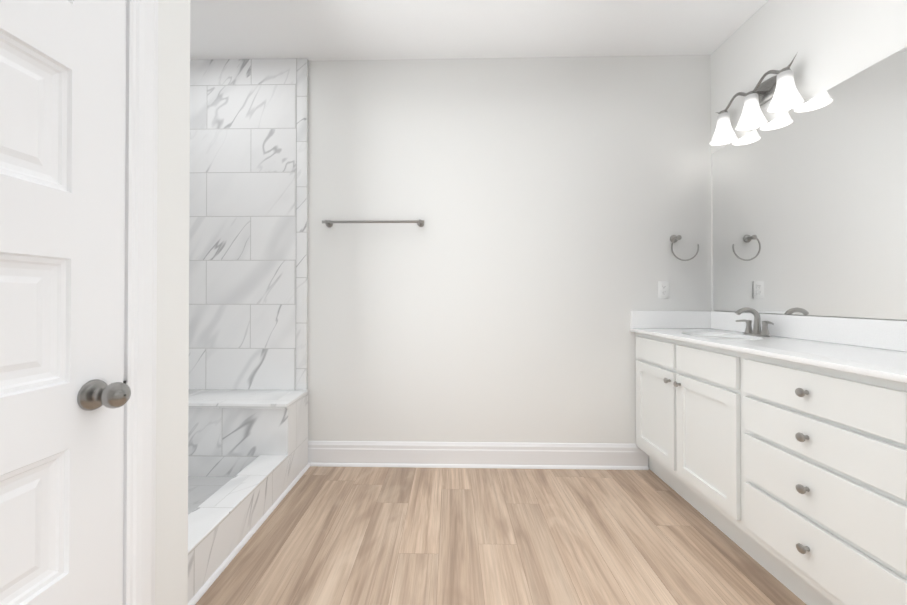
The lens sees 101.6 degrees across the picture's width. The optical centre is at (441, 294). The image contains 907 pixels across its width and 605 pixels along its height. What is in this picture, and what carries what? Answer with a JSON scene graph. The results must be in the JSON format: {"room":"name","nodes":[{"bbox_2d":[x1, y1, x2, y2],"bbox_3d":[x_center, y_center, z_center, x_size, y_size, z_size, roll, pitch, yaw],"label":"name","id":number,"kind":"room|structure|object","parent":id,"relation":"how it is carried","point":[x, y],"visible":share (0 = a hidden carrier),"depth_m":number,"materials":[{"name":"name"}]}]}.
{"room":"bathroom","nodes":[
{"label":"bathroom","id":0,"kind":"room"},
{"bbox_2d":[155,0,189,604],"bbox_3d":[-0.833,-0.242,-0.101,0.115,2.740,2.392,0,0,1],"label":"wall","id":1,"kind":"structure","parent":0,"point":[172,377],"depth_m":1.03,"materials":[{"name":"white paint"}]},
{"bbox_2d":[0,0,130,604],"bbox_3d":[-0.744,0.091,0.466,0.108,2.058,0.829,0,0,2],"label":"door","id":2,"kind":"structure","parent":1,"relation":"in","point":[65,392],"depth_m":0.73,"materials":[{"name":"white paint"}]},
{"bbox_2d":[122,0,157,604],"bbox_3d":[-0.811,0.048,0.460,0.136,2.167,1.006,0,0,1],"label":"door frame","id":3,"kind":"structure","parent":1,"relation":"attached to","point":[139,506],"depth_m":0.90,"materials":[{"name":"white paint"}]},
{"bbox_2d":[190,0,767,60],"bbox_3d":[-0.090,-1.632,0.595,3.857,0.050,4.000,0,0,1],"label":"ceiling","id":4,"kind":"structure","parent":0,"point":[316,30],"depth_m":2.21,"materials":[{"name":"white paint"}]},
{"bbox_2d":[195,466,805,604],"bbox_3d":[-0.090,1.157,0.576,3.857,0.050,4.000,0,0,1],"label":"floor","id":5,"kind":"structure","parent":0,"point":[396,536],"depth_m":1.67,"materials":[{"name":"brown wood"}]},
{"bbox_2d":[188,476,232,514],"bbox_3d":[-1.477,1.102,1.645,0.794,0.075,1.063,0,0,1],"label":"shower floor","id":6,"kind":"structure","parent":5,"relation":"on","point":[201,489],"depth_m":2.05,"materials":[{"name":"tile"}]},
{"bbox_2d":[188,455,287,601],"bbox_3d":[-0.997,1.037,1.628,0.165,0.205,1.075,0,0,1],"label":"wall","id":7,"kind":"structure","parent":5,"relation":"on","point":[224,519],"depth_m":1.65,"materials":[{"name":"tile"}]},
{"bbox_2d":[188,463,309,604],"bbox_3d":[-0.904,1.131,1.784,0.014,0.020,1.392,0,0,1],"label":"trim","id":8,"kind":"structure","parent":7,"relation":"attached to","point":[199,594],"depth_m":1.67,"materials":[{"name":"white paint"}]},
{"bbox_2d":[188,389,307,485],"bbox_3d":[-1.377,0.888,2.316,0.964,0.512,0.325,0,0,1],"label":"shower bench","id":9,"kind":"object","parent":5,"relation":"on","point":[233,432],"depth_m":2.17,"materials":[{"name":"tile"}]},
{"bbox_2d":[632,331,906,604],"bbox_3d":[1.471,0.683,0.957,0.547,0.905,2.968,0,0,1],"label":"bathroom vanity","id":10,"kind":"object","parent":5,"relation":"on","point":[775,445],"depth_m":1.33,"materials":[{"name":"white paint"}]},
{"bbox_2d":[630,327,906,378],"bbox_3d":[1.477,0.220,0.955,0.535,0.020,2.978,0,0,1],"label":"countertop","id":11,"kind":"structure","parent":10,"relation":"on","point":[878,359],"depth_m":1.44,"materials":[{"name":"white stone"}]},
{"bbox_2d":[682,331,753,338],"bbox_3d":[1.489,0.304,1.980,0.350,0.158,0.468,0,0,1],"label":"sink","id":12,"kind":"object","parent":11,"relation":"in","point":[709,334],"depth_m":2.12,"materials":[{"name":"white ceramic"}]},
{"bbox_2d":[734,307,777,334],"bbox_3d":[1.644,0.141,1.978,0.138,0.150,0.246,0,0,1],"label":"faucet","id":13,"kind":"object","parent":11,"relation":"on","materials":[{"name":"silver metal"}]},
{"bbox_2d":[308,55,711,466],"bbox_3d":[-0.045,-0.224,2.535,3.857,2.740,0.100,0,0,1],"label":"wall","id":14,"kind":"structure","parent":0,"point":[555,204],"depth_m":2.48,"materials":[{"name":"white paint"}]},
{"bbox_2d":[189,58,307,389],"bbox_3d":[-1.387,-0.224,2.501,0.959,2.739,0.029,0,0,1],"label":"tiled wall","id":15,"kind":"structure","parent":14,"relation":"attached to","point":[248,261],"depth_m":2.49,"materials":[{"name":"tile"}]},
{"bbox_2d":[322,219,423,226],"bbox_3d":[-0.454,-0.482,2.458,0.679,0.048,0.075,0,0,1],"label":"towel rail","id":16,"kind":"object","parent":14,"relation":"attached to","point":[419,222],"visible":1,"depth_m":2.43,"materials":[{"name":"silver metal"}]},
{"bbox_2d":[308,441,648,469],"bbox_3d":[0.224,1.065,2.456,2.262,0.160,0.028,0,0,1],"label":"baseboard","id":17,"kind":"structure","parent":14,"relation":"attached to","point":[602,456],"depth_m":2.45,"materials":[{"name":"white paint"}]},
{"bbox_2d":[658,281,668,297],"bbox_3d":[1.467,-0.035,2.444,0.070,0.115,0.007,0,0,1],"label":"electrical outlet plate","id":18,"kind":"object","parent":14,"relation":"attached to","point":[663,289],"visible":1,"depth_m":2.44,"materials":[{"name":"white plastic"}]},
{"bbox_2d":[630,311,709,326],"bbox_3d":[1.504,0.163,2.434,0.511,0.115,0.020,0,0,1],"label":"backsplash","id":19,"kind":"structure","parent":14,"relation":"attached to","point":[637,318],"depth_m":2.42,"materials":[{"name":"white stone"}]},
{"bbox_2d":[670,235,698,260],"bbox_3d":[1.578,-0.309,2.413,0.179,0.178,0.067,0,0,1],"label":"towel ring","id":20,"kind":"object","parent":14,"relation":"attached to","point":[674,238],"visible":1,"depth_m":2.40,"materials":[{"name":"silver metal"}]},
{"bbox_2d":[711,0,906,320],"bbox_3d":[1.786,-0.238,0.491,0.100,2.740,3.900,0,0,1],"label":"wall","id":21,"kind":"structure","parent":0,"point":[832,43],"depth_m":1.80,"materials":[{"name":"white paint"}]},
{"bbox_2d":[710,52,804,145],"bbox_3d":[1.700,-1.051,2.030,0.142,0.238,0.550,0,0,1],"label":"sconce","id":22,"kind":"object","parent":21,"relation":"attached to","point":[780,90],"visible":1,"depth_m":1.99,"materials":[{"name":"white glass"}]},
{"bbox_2d":[710,311,906,350],"bbox_3d":[1.735,0.153,0.949,0.020,0.115,2.978,0,0,1],"label":"backsplash","id":23,"kind":"structure","parent":21,"relation":"attached to","point":[890,334],"depth_m":1.63,"materials":[{"name":"white stone"}]},
{"bbox_2d":[712,47,906,319],"bbox_3d":[1.743,-0.423,0.948,0.006,1.033,2.948,0,0,1],"label":"mirror","id":24,"kind":"object","parent":21,"relation":"attached to","point":[810,207],"visible":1,"depth_m":1.70,"materials":[{"name":"clear glass"}]}
]}

